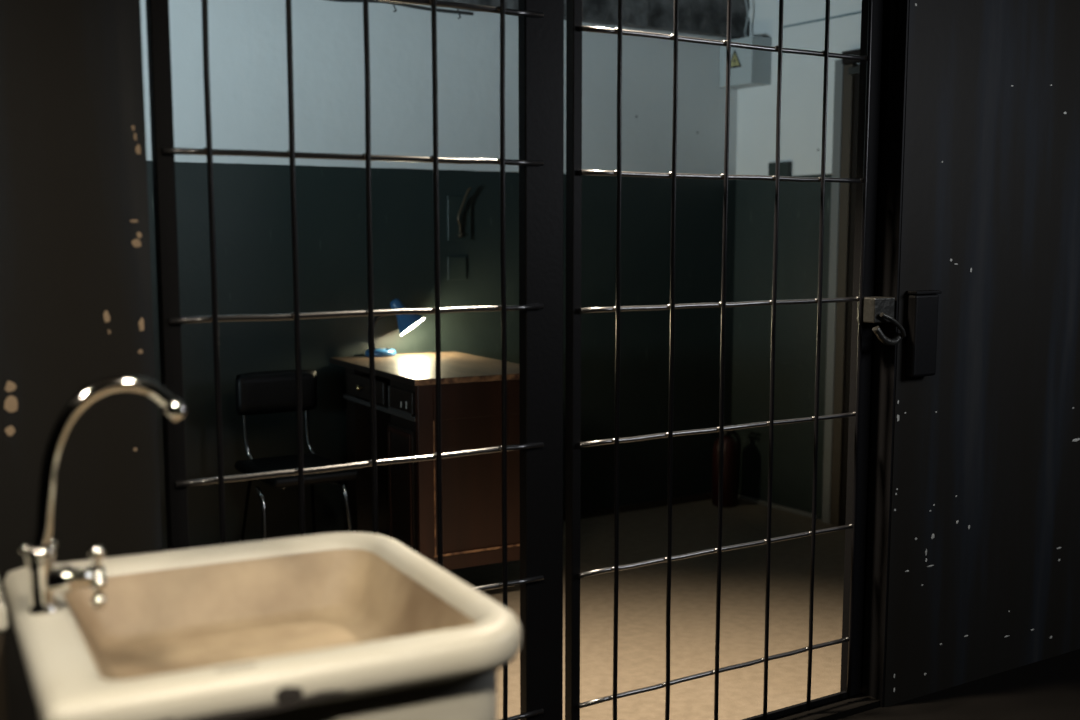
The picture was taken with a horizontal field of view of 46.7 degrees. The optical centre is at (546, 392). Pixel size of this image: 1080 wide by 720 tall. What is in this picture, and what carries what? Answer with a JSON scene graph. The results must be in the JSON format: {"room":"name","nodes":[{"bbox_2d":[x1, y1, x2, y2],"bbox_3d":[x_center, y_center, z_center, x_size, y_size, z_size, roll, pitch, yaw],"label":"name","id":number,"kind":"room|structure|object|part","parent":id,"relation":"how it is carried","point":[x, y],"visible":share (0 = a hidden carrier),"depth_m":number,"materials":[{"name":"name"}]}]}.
{"room":"prison interior","nodes":[
{"label":"prison interior","id":0,"kind":"room"},
{"bbox_2d":[140,0,737,550],"bbox_3d":[-1.508,-0.711,4.530,5.896,2.850,0.120,-5,9,-33],"label":"wall","id":1,"kind":"structure","parent":0,"point":[248,43],"depth_m":5.04,"materials":[{"name":"paint"}]},
{"bbox_2d":[327,0,473,18],"bbox_3d":[-0.881,-1.475,4.665,1.401,0.051,0.030,-5,9,-33],"label":"cable","id":2,"kind":"object","parent":1,"relation":"attached to","point":[457,11],"visible":0.85,"depth_m":4.90,"materials":[{"name":"grey plastic"}]},
{"bbox_2d":[447,256,465,279],"bbox_3d":[-0.376,-0.521,5.224,0.087,0.096,0.008,-5,9,-33],"label":"wall plate","id":3,"kind":"object","parent":1,"relation":"attached to","point":[456,266],"visible":1,"depth_m":5.22,"materials":[{"name":"grey paint"}]},
{"bbox_2d":[447,187,471,239],"bbox_3d":[-0.372,-0.742,5.177,0.115,0.213,0.042,-5,9,-33],"label":"wall switch","id":4,"kind":"object","parent":1,"relation":"attached to","point":[458,207],"visible":1,"depth_m":5.16,"materials":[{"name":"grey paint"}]},
{"bbox_3d":[-0.345,-0.748,5.189,0.068,0.207,0.029,-4,8,-25],"label":"lever","id":5,"kind":"part","parent":4,"relation":"part of","materials":[{"name":"gold metal"}]},
{"bbox_2d":[408,0,749,38],"bbox_3d":[-1.329,-1.724,4.398,5.395,0.504,0.076,-5,9,-33],"label":"trim","id":6,"kind":"structure","parent":1,"relation":"attached to","point":[697,17],"depth_m":5.60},
{"bbox_2d":[563,493,711,521],"bbox_3d":[-1.477,0.695,4.652,5.684,0.030,0.012,-5,9,-33],"label":"baseboard","id":7,"kind":"structure","parent":1,"relation":"attached to","point":[707,496],"depth_m":5.90,"materials":[{"name":"brown paint"}]},
{"bbox_2d":[0,0,1079,719],"bbox_3d":[-0.231,-0.461,2.595,5.696,2.850,0.141,-5,9,-33],"label":"wall","id":8,"kind":"structure","parent":0,"point":[984,578],"depth_m":3.37,"materials":[{"name":"paint"}]},
{"bbox_2d":[146,0,563,719],"bbox_3d":[-0.338,-0.100,2.569,0.894,2.140,0.054,-5,9,-33],"label":"metal bars","id":9,"kind":"object","parent":8,"relation":"in","point":[540,162],"visible":0.8,"depth_m":2.69,"materials":[{"name":"black paint"}]},
{"bbox_2d":[771,692,879,719],"bbox_3d":[0.083,0.920,2.954,1.947,0.018,0.075,-5,9,-33],"label":"trim","id":10,"kind":"structure","parent":8,"relation":"attached to","point":[841,708],"depth_m":3.39,"materials":[{"name":"black metal"}]},
{"bbox_2d":[860,0,908,707],"bbox_3d":[0.888,-0.223,3.365,0.006,2.180,0.136,-5,9,-33],"label":"trim","id":11,"kind":"structure","parent":8,"relation":"attached to","point":[895,12],"depth_m":3.35,"materials":[{"name":"black paint"}]},
{"bbox_2d":[905,290,941,376],"bbox_3d":[1.002,-0.159,3.341,0.100,0.229,0.036,-5,9,-33],"label":"box","id":12,"kind":"object","parent":8,"relation":"attached to","point":[922,305],"visible":1,"depth_m":3.32,"materials":[{"name":"black paint"}]},
{"bbox_3d":[1.002,-0.268,3.327,0.100,0.008,0.036,-5,9,-33],"label":"box lid","id":13,"kind":"part","parent":12,"relation":"part of","materials":[{"name":"black paint"}]},
{"bbox_3d":[0.860,-0.216,3.389,0.014,2.120,0.040,-5,9,-33],"label":"frame post","id":14,"kind":"object","parent":8,"relation":"attached to","visible":0},
{"bbox_2d":[565,0,905,719],"bbox_3d":[0.481,-0.170,3.103,1.017,2.098,0.116,-4,8,-29],"label":"gate","id":15,"kind":"object","parent":14,"relation":"attached to","point":[868,309],"visible":1,"depth_m":3.09,"materials":[{"name":"black metal"}]},
{"bbox_3d":[0.451,0.864,3.219,0.897,0.018,0.011,-5,9,-33],"label":"rail","id":16,"kind":"part","parent":15,"relation":"part of","materials":[{"name":"black metal"}]},
{"bbox_3d":[0.899,-0.168,3.289,0.106,0.090,0.034,-5,9,-33],"label":"latch handle","id":17,"kind":"part","parent":15,"relation":"part of","materials":[{"name":"grey metal"}]},
{"bbox_2d":[446,499,1079,719],"bbox_3d":[0.277,1.101,2.013,5.896,0.100,6.601,-5,9,-33],"label":"floor","id":18,"kind":"structure","parent":0,"point":[642,533],"depth_m":4.13,"materials":[{"name":"beige concrete"}]},
{"bbox_2d":[0,583,8,719],"bbox_3d":[-0.854,0.674,1.645,0.294,0.842,0.240,-4,8,-27],"label":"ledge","id":19,"kind":"object","parent":18,"relation":"on","point":[4,622],"visible":1,"depth_m":1.57,"materials":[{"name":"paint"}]},
{"bbox_2d":[4,532,520,719],"bbox_3d":[-0.374,0.673,1.647,0.548,0.842,0.582,-4,8,-27],"label":"sink","id":20,"kind":"object","parent":18,"relation":"on","point":[333,625],"visible":0.97,"depth_m":1.64,"materials":[{"name":"white ceramic"}]},
{"bbox_2d":[19,376,187,614],"bbox_3d":[-0.538,0.123,1.533,0.204,0.287,0.081,-4,8,-27],"label":"chrome faucet","id":21,"kind":"object","parent":20,"relation":"on","point":[45,580],"visible":1,"depth_m":1.51,"materials":[{"name":"silver metal"}]},
{"bbox_2d":[26,558,56,614],"bbox_3d":[-0.613,0.227,1.517,0.033,0.077,0.033,-4,8,-27],"label":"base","id":22,"kind":"object","parent":21,"relation":"on","point":[43,579],"depth_m":1.51,"materials":[{"name":"silver metal"}]},
{"bbox_3d":[-0.552,0.226,1.539,0.019,0.081,0.081,-3,8,-21],"label":"cross handle","id":23,"kind":"part","parent":21,"relation":"part of","materials":[{"name":"silver metal"}]},
{"bbox_3d":[-0.536,0.084,1.538,0.190,0.210,0.025,-4,8,-27],"label":"spout","id":24,"kind":"part","parent":21,"relation":"part of","materials":[{"name":"silver metal"}]},
{"bbox_2d":[62,549,475,679],"bbox_3d":[-0.368,0.319,1.612,0.438,0.092,0.467,-4,8,-27],"label":"basin","id":25,"kind":"object","parent":20,"relation":"in","point":[155,622],"depth_m":1.77,"materials":[{"name":"white ceramic"}]},
{"bbox_2d":[235,369,358,542],"bbox_3d":[-0.922,0.332,4.489,0.390,0.793,0.654,-4,8,-27],"label":"chair","id":26,"kind":"object","parent":18,"relation":"on","point":[264,392],"visible":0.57,"depth_m":4.55,"materials":[{"name":"black plastic"}]},
{"bbox_3d":[-1.079,0.495,4.626,0.256,0.433,0.036,7,10,44],"label":"leg","id":27,"kind":"part","parent":26,"relation":"part of","materials":[{"name":"grey metal"}]},
{"bbox_3d":[-0.960,0.546,4.225,0.031,0.436,0.178,-2,8,-15],"label":"leg","id":28,"kind":"part","parent":26,"relation":"part of","materials":[{"name":"silver metal"}]},
{"bbox_3d":[-0.996,-0.004,4.605,0.314,0.157,0.042,-5,9,-33],"label":"backrest","id":29,"kind":"part","parent":26,"relation":"part of","materials":[{"name":"black plastic"}]},
{"bbox_3d":[-0.896,0.274,4.469,0.315,0.038,0.410,-5,9,-33],"label":"seat","id":30,"kind":"part","parent":26,"relation":"part of","materials":[{"name":"black plastic"}]},
{"bbox_3d":[-0.869,0.478,4.762,0.036,0.433,0.256,-3,8,-20],"label":"leg","id":31,"kind":"part","parent":26,"relation":"part of","materials":[{"name":"grey metal"}]},
{"bbox_3d":[-0.711,0.525,4.387,0.178,0.436,0.031,6,9,39],"label":"leg","id":32,"kind":"part","parent":26,"relation":"part of","materials":[{"name":"silver metal"}]},
{"bbox_2d":[329,351,519,569],"bbox_3d":[-0.414,0.294,4.717,0.550,0.810,0.851,-4,8,-29],"label":"wooden desk","id":33,"kind":"object","parent":18,"relation":"on","point":[405,384],"visible":0.6,"depth_m":4.36,"materials":[{"name":"brown wood"}]},
{"bbox_3d":[-0.668,-0.018,4.636,0.012,0.081,0.365,-4,8,-29],"label":"drawer","id":34,"kind":"part","parent":33,"relation":"part of","materials":[{"name":"black wood"}]},
{"bbox_3d":[-0.614,0.050,4.543,0.014,0.017,0.705,-4,8,-29],"label":"drawer rail","id":35,"kind":"part","parent":33,"relation":"part of","materials":[{"name":"grey"}]},
{"bbox_3d":[-0.557,0.013,4.418,0.005,0.076,0.006,-4,8,-29],"label":"drawer frame","id":36,"kind":"part","parent":33,"relation":"part of","materials":[{"name":"grey"}]},
{"bbox_2d":[365,299,424,356],"bbox_3d":[-0.604,-0.261,4.971,0.241,0.225,0.124,-1,7,-6],"label":"desk lamp","id":37,"kind":"object","parent":33,"relation":"on","point":[406,322],"visible":0.7,"depth_m":4.95,"materials":[{"name":"blue metal"}]},
{"bbox_3d":[-0.545,-0.300,4.974,0.129,0.149,0.124,-5,9,-33],"label":"lamp shade","id":38,"kind":"part","parent":37,"relation":"part of","materials":[{"name":"blue metal"}]},
{"bbox_3d":[-0.514,0.345,4.379,0.006,0.435,0.202,-4,8,-29],"label":"door moulding","id":39,"kind":"part","parent":33,"relation":"part of","materials":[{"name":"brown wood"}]},
{"bbox_3d":[-0.508,0.064,4.336,0.005,0.008,0.205,-4,8,-29],"label":"drawer frame","id":40,"kind":"part","parent":33,"relation":"part of","materials":[{"name":"grey"}]},
{"bbox_3d":[-0.505,0.347,4.384,0.014,0.460,0.218,-4,8,-29],"label":"pedestal door","id":41,"kind":"part","parent":33,"relation":"part of","materials":[{"name":"black wood"}]},
{"bbox_3d":[-0.500,0.024,4.335,0.012,0.074,0.196,-4,8,-29],"label":"drawer","id":42,"kind":"part","parent":33,"relation":"part of","materials":[{"name":"black wood"}]},
{"bbox_3d":[-0.213,0.020,4.327,0.400,0.122,0.019,-4,8,-29],"label":"rail","id":43,"kind":"part","parent":33,"relation":"part of","materials":[{"name":"brown wood"}]},
{"bbox_3d":[-0.210,0.317,4.354,0.405,0.473,0.005,-4,8,-29],"label":"panel moulding","id":44,"kind":"part","parent":33,"relation":"part of","materials":[{"name":"brown wood"}]},
{"bbox_3d":[-0.213,0.576,4.398,0.400,0.052,0.019,-4,8,-29],"label":"rail","id":45,"kind":"part","parent":33,"relation":"part of","materials":[{"name":"brown wood"}]},
{"bbox_3d":[-0.215,0.275,4.363,0.505,0.638,0.012,-4,8,-29],"label":"panel","id":46,"kind":"part","parent":33,"relation":"part of","materials":[{"name":"brown wood"}]},
{"bbox_2d":[712,424,740,507],"bbox_3d":[0.853,0.343,5.969,0.125,0.392,0.125,2,8,18],"label":"fire extinguisher","id":47,"kind":"object","parent":18,"relation":"on","point":[732,448],"visible":0.73,"depth_m":5.93,"materials":[{"name":"red"}]},
{"bbox_2d":[731,0,861,524],"bbox_3d":[1.558,-0.791,5.150,0.120,2.850,2.191,-5,9,-33],"label":"wall","id":48,"kind":"structure","parent":0,"point":[802,75],"depth_m":5.77,"materials":[{"name":"paint"}]},
{"bbox_2d":[719,36,771,88],"bbox_3d":[0.919,-1.532,5.815,0.123,0.210,0.223,-5,9,-33],"label":"electrical box","id":49,"kind":"object","parent":48,"relation":"attached to","point":[750,68],"visible":0.78,"depth_m":5.74,"materials":[{"name":"grey metal"}]},
{"bbox_2d":[744,0,748,36],"bbox_3d":[0.915,-1.843,5.766,0.030,0.421,0.044,2,8,12],"label":"cable","id":50,"kind":"object","parent":49,"relation":"attached to","point":[745,0],"visible":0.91,"depth_m":5.79,"materials":[{"name":"grey plastic"}]},
{"bbox_2d":[738,494,817,518],"bbox_3d":[1.068,0.533,5.955,0.012,0.018,0.601,-5,9,-33],"label":"baseboard","id":51,"kind":"structure","parent":48,"relation":"attached to","point":[788,509],"depth_m":5.91,"materials":[{"name":"grey"}]},
{"bbox_2d":[768,162,791,176],"bbox_3d":[1.068,-1.023,5.737,0.030,0.068,0.126,-5,9,-33],"label":"junction box","id":52,"kind":"object","parent":48,"relation":"attached to","point":[785,167],"visible":0.59,"depth_m":5.70,"materials":[{"name":"grey paint"}]},
{"bbox_2d":[783,11,860,27],"bbox_3d":[1.577,-1.559,4.906,0.006,0.008,1.850,-5,9,-33],"label":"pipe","id":53,"kind":"structure","parent":48,"relation":"attached to","point":[859,12],"depth_m":5.48,"materials":[{"name":"grey metal"}]},
{"bbox_2d":[822,49,859,525],"bbox_3d":[1.505,-0.387,5.104,0.074,2.060,0.985,-5,9,-33],"label":"door","id":54,"kind":"structure","parent":48,"relation":"in","point":[847,71],"depth_m":5.46,"materials":[{"name":"black"}]},
{"bbox_3d":[1.265,-0.423,5.505,0.034,2.030,0.047,-5,9,-33],"label":"architrave","id":55,"kind":"part","parent":54,"relation":"part of","materials":[{"name":"grey"}]}
]}

